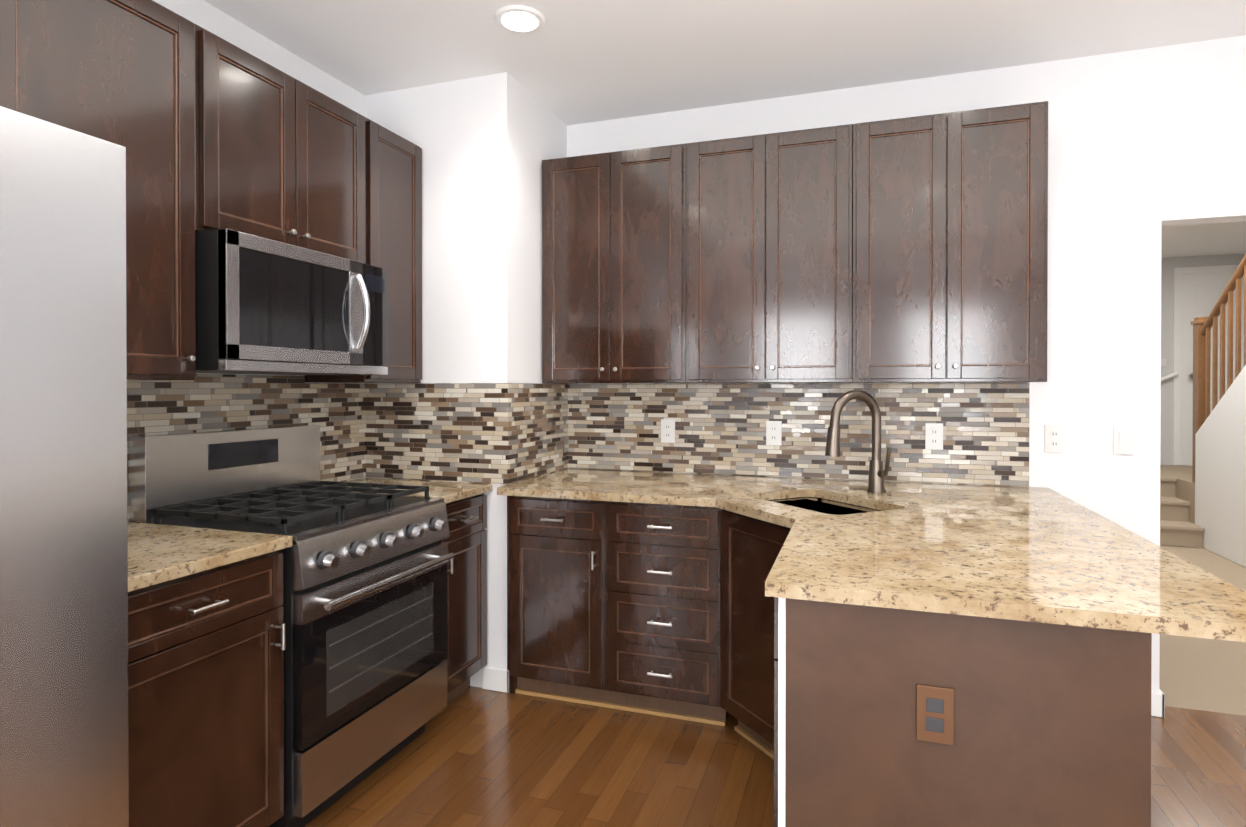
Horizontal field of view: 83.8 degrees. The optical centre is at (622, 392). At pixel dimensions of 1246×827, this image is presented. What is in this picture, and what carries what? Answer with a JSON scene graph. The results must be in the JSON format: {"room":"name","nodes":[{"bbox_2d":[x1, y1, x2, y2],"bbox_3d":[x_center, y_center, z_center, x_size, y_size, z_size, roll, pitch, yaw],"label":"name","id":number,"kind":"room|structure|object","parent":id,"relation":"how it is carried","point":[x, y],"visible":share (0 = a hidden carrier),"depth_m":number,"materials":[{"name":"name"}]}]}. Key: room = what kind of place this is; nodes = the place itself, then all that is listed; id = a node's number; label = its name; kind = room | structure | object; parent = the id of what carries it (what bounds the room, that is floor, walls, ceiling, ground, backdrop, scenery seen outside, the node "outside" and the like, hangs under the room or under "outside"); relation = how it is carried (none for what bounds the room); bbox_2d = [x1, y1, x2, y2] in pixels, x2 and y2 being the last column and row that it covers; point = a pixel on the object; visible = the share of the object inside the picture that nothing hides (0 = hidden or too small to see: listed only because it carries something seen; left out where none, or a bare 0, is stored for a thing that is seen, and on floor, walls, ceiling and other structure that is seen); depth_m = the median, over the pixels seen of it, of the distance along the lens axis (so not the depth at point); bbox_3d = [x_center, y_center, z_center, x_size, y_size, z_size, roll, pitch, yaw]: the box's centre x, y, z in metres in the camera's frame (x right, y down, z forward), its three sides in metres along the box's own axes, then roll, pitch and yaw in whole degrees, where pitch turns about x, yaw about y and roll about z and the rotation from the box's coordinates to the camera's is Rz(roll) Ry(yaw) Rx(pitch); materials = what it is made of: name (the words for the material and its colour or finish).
{"room":"kitchen","nodes":[
{"label":"kitchen","id":0,"kind":"room"},
{"bbox_2d":[128,0,1245,691],"bbox_3d":[0.548,-0.024,-0.136,5.840,2.740,6.940,0,0,19],"label":"wall","id":1,"kind":"structure","parent":0,"point":[1146,144],"depth_m":2.96,"materials":[{"name":"white paint"}]},
{"bbox_2d":[0,0,227,380],"bbox_3d":[-1.523,-0.581,1.939,0.330,1.090,0.617,0,0,19],"label":"upper cabinet","id":2,"kind":"object","parent":1,"relation":"attached to","point":[208,130],"depth_m":1.97,"materials":[{"name":"brown wood"}]},
{"bbox_2d":[127,374,366,519],"bbox_3d":[-1.501,0.172,2.508,0.009,0.476,1.701,0,0,19],"label":"tile backsplash","id":3,"kind":"structure","parent":1,"relation":"attached to","point":[208,402],"depth_m":2.72,"materials":[{"name":"tile"}]},
{"bbox_2d":[228,42,371,264],"bbox_3d":[-1.321,-0.814,2.528,0.330,0.630,0.764,0,0,19],"label":"upper cabinet","id":4,"kind":"object","parent":1,"relation":"attached to","point":[300,159],"depth_m":2.48,"materials":[{"name":"brown wood"}]},
{"bbox_2d":[195,228,387,374],"bbox_3d":[-1.245,-0.282,2.505,0.488,0.426,0.756,0,0,19],"label":"microwave","id":5,"kind":"object","parent":4,"relation":"attached to","point":[265,306],"visible":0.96,"depth_m":2.30,"materials":[{"name":"silver metal"}]},
{"bbox_2d":[305,121,421,382],"bbox_3d":[-1.146,-0.587,3.042,0.330,1.090,0.451,0,0,19],"label":"upper cabinet","id":6,"kind":"object","parent":1,"relation":"attached to","point":[396,161],"depth_m":3.04,"materials":[{"name":"brown wood"}]},
{"bbox_2d":[367,383,510,484],"bbox_3d":[-0.853,0.183,3.181,0.739,0.447,0.009,0,0,19],"label":"tile backsplash","id":7,"kind":"structure","parent":1,"relation":"attached to","point":[499,433],"depth_m":3.17,"materials":[{"name":"tile"}]},
{"bbox_2d":[511,383,570,483],"bbox_3d":[-0.402,0.182,3.373,0.009,0.447,0.630,0,0,19],"label":"tile backsplash","id":8,"kind":"structure","parent":1,"relation":"attached to","point":[540,413],"depth_m":3.35,"materials":[{"name":"tile"}]},
{"bbox_2d":[542,142,701,383],"bbox_3d":[0.024,-0.589,3.403,0.786,1.090,0.330,0,0,19],"label":"upper cabinet","id":9,"kind":"object","parent":1,"relation":"attached to","point":[622,230],"depth_m":3.24,"materials":[{"name":"brown wood"}]},
{"bbox_2d":[661,419,674,442],"bbox_3d":[0.227,0.195,3.499,0.072,0.117,0.009,0,0,19],"label":"outlet","id":10,"kind":"object","parent":1,"relation":"attached to","point":[667,425],"depth_m":3.50,"materials":[{"name":"white plastic"}]},
{"bbox_2d":[766,421,781,445],"bbox_3d":[0.723,0.196,3.329,0.072,0.117,0.009,0,0,19],"label":"outlet","id":11,"kind":"object","parent":1,"relation":"attached to","point":[773,429],"depth_m":3.33,"materials":[{"name":"white plastic"}]},
{"bbox_2d":[702,121,873,382],"bbox_3d":[0.674,-0.588,3.181,0.852,1.090,0.330,0,0,19],"label":"upper cabinet","id":12,"kind":"object","parent":1,"relation":"attached to","point":[788,217],"depth_m":3.00,"materials":[{"name":"brown wood"}]},
{"bbox_2d":[571,383,1029,486],"bbox_3d":[0.725,0.182,3.338,2.163,0.447,0.009,0,0,19],"label":"tile backsplash","id":13,"kind":"structure","parent":1,"relation":"attached to","point":[720,428],"depth_m":3.29,"materials":[{"name":"tile"}]},
{"bbox_2d":[925,423,942,449],"bbox_3d":[1.390,0.198,3.101,0.072,0.117,0.009,0,0,19],"label":"outlet","id":14,"kind":"object","parent":1,"relation":"attached to","point":[933,431],"depth_m":3.10,"materials":[{"name":"white plastic"}]},
{"bbox_2d":[874,101,1047,382],"bbox_3d":[1.324,-0.587,2.958,0.786,1.090,0.330,0,0,19],"label":"upper cabinet","id":15,"kind":"object","parent":1,"relation":"attached to","point":[908,250],"depth_m":2.78,"materials":[{"name":"brown wood"}]},
{"bbox_2d":[1044,425,1063,452],"bbox_3d":[1.838,0.198,2.958,0.072,0.117,0.009,0,0,19],"label":"outlet","id":16,"kind":"object","parent":1,"relation":"attached to","point":[1053,434],"depth_m":2.96,"materials":[{"name":"white plastic"}]},
{"bbox_2d":[1113,426,1133,454],"bbox_3d":[2.075,0.199,2.876,0.072,0.117,0.012,0,0,19],"label":"light switch","id":17,"kind":"object","parent":1,"relation":"attached to","point":[1123,439],"depth_m":2.87,"materials":[{"name":"white plastic"}]},
{"bbox_2d":[1151,689,1164,717],"bbox_3d":[1.914,1.278,2.948,0.634,0.099,0.034,0,0,19],"label":"baseboard","id":18,"kind":"structure","parent":1,"relation":"attached to","point":[1157,698],"depth_m":2.84,"materials":[{"name":"white wood"}]},
{"bbox_2d":[204,0,1245,257],"bbox_3d":[2.384,-1.457,2.134,7.840,0.100,12.440,0,0,19],"label":"ceiling","id":19,"kind":"structure","parent":0,"point":[570,62],"depth_m":2.79,"materials":[{"name":"white paint"}]},
{"bbox_2d":[494,5,544,33],"bbox_3d":[-0.389,-1.402,2.618,0.189,0.012,0.189,0,0,13],"label":"recessed light","id":20,"kind":"object","parent":19,"relation":"in","point":[519,19],"visible":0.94,"depth_m":2.58,"materials":[{"name":"white plastic"}]},
{"bbox_2d":[304,686,1245,826],"bbox_3d":[0.548,1.396,-0.128,5.840,0.100,6.940,0,0,19],"label":"floor","id":21,"kind":"structure","parent":0,"point":[471,756],"depth_m":2.43,"materials":[{"name":"brown wood"}]},
{"bbox_2d":[0,106,128,826],"bbox_3d":[-1.491,0.429,1.066,0.906,1.820,0.910,0,0,19],"label":"refrigerator","id":22,"kind":"object","parent":21,"relation":"on","point":[64,760],"visible":1,"depth_m":1.26,"materials":[{"name":"grey metal"}]},
{"bbox_2d":[128,549,285,826],"bbox_3d":[-1.375,0.892,1.861,0.665,0.886,0.550,0,0,19],"label":"base cabinet","id":23,"kind":"object","parent":21,"relation":"on","point":[206,648],"depth_m":1.78,"materials":[{"name":"brown wood"}]},
{"bbox_2d":[128,478,491,591],"bbox_3d":[-1.180,0.428,2.399,0.685,0.032,1.700,0,0,19],"label":"countertop","id":24,"kind":"structure","parent":23,"relation":"on","point":[159,553],"depth_m":1.90,"materials":[{"name":"stone"}]},
{"bbox_2d":[128,425,453,826],"bbox_3d":[-1.106,0.736,2.464,0.756,1.190,0.754,0,0,19],"label":"range","id":25,"kind":"object","parent":21,"relation":"on","point":[364,605],"visible":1,"depth_m":2.30,"materials":[{"name":"silver metal"}]},
{"bbox_2d":[440,493,486,702],"bbox_3d":[-0.976,0.885,3.028,0.665,0.886,0.384,0,0,19],"label":"base cabinet","id":26,"kind":"object","parent":21,"relation":"on","point":[467,517],"depth_m":2.94,"materials":[{"name":"brown wood"}]},
{"bbox_2d":[507,496,582,703],"bbox_3d":[-0.185,0.884,3.268,0.488,0.886,0.737,0,0,19],"label":"base cabinet","id":27,"kind":"object","parent":21,"relation":"on","point":[545,535],"depth_m":2.94,"materials":[{"name":"brown wood"}]},
{"bbox_2d":[583,500,710,720],"bbox_3d":[0.257,0.885,3.095,0.592,0.886,0.778,0,0,19],"label":"base cabinet","id":28,"kind":"object","parent":21,"relation":"on","point":[637,556],"depth_m":2.81,"materials":[{"name":"brown wood"}]},
{"bbox_2d":[691,497,881,735],"bbox_3d":[0.668,0.888,2.550,0.640,0.886,0.702,0,0,19],"label":"base cabinet","id":29,"kind":"object","parent":21,"relation":"on","point":[727,546],"depth_m":2.69,"materials":[{"name":"brown wood"}]},
{"bbox_2d":[743,528,1151,826],"bbox_3d":[0.774,0.892,1.829,0.741,0.886,0.818,0,0,19],"label":"base cabinet","id":30,"kind":"object","parent":21,"relation":"on","point":[848,715],"depth_m":1.44,"materials":[{"name":"brown wood"}]},
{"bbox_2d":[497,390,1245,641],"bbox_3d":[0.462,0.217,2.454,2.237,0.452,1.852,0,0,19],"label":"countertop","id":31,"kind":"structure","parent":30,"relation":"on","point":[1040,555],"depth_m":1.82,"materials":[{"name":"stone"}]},
{"bbox_2d":[825,390,890,493],"bbox_3d":[0.945,0.199,2.793,0.249,0.419,0.195,0,0,19],"label":"faucet","id":32,"kind":"object","parent":31,"relation":"on","point":[877,473],"depth_m":2.80,"materials":[{"name":"silver metal"}]},
{"bbox_2d":[1160,254,1244,465],"bbox_3d":[5.523,-0.069,7.579,5.160,2.740,0.120,0,0,19],"label":"wall","id":33,"kind":"structure","parent":0,"point":[1169,265],"depth_m":7.40,"materials":[{"name":"grey paint"}]},
{"bbox_2d":[1161,359,1177,381],"bbox_3d":[5.575,-0.129,7.455,0.616,0.457,0.084,0,0,19],"label":"rail","id":34,"kind":"object","parent":33,"relation":"attached to","point":[1163,363],"visible":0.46,"depth_m":7.36,"materials":[{"name":"white"}]},
{"bbox_2d":[1173,265,1243,465],"bbox_3d":[6.312,-0.272,7.197,0.980,2.098,0.085,0,0,19],"label":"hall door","id":35,"kind":"structure","parent":33,"relation":"in","point":[1198,291],"depth_m":7.34,"materials":[{"name":"white paint"}]},
{"label":"outside","id":36,"kind":"structure","parent":0,"visible":0},
{"bbox_2d":[1159,545,1245,715],"bbox_3d":[4.643,1.366,5.045,5.440,0.100,5.500,0,0,19],"label":"floor","id":37,"kind":"structure","parent":36,"point":[1203,674],"depth_m":3.37,"materials":[{"name":"beige carpet"}]},
{"bbox_2d":[1160,254,1245,566],"bbox_3d":[5.482,-0.048,4.870,3.497,2.729,5.027,0,0,19],"label":"stairs","id":38,"kind":"structure","parent":37,"relation":"on","point":[1203,501],"depth_m":5.68,"materials":[{"name":"beige carpet"}]}
]}

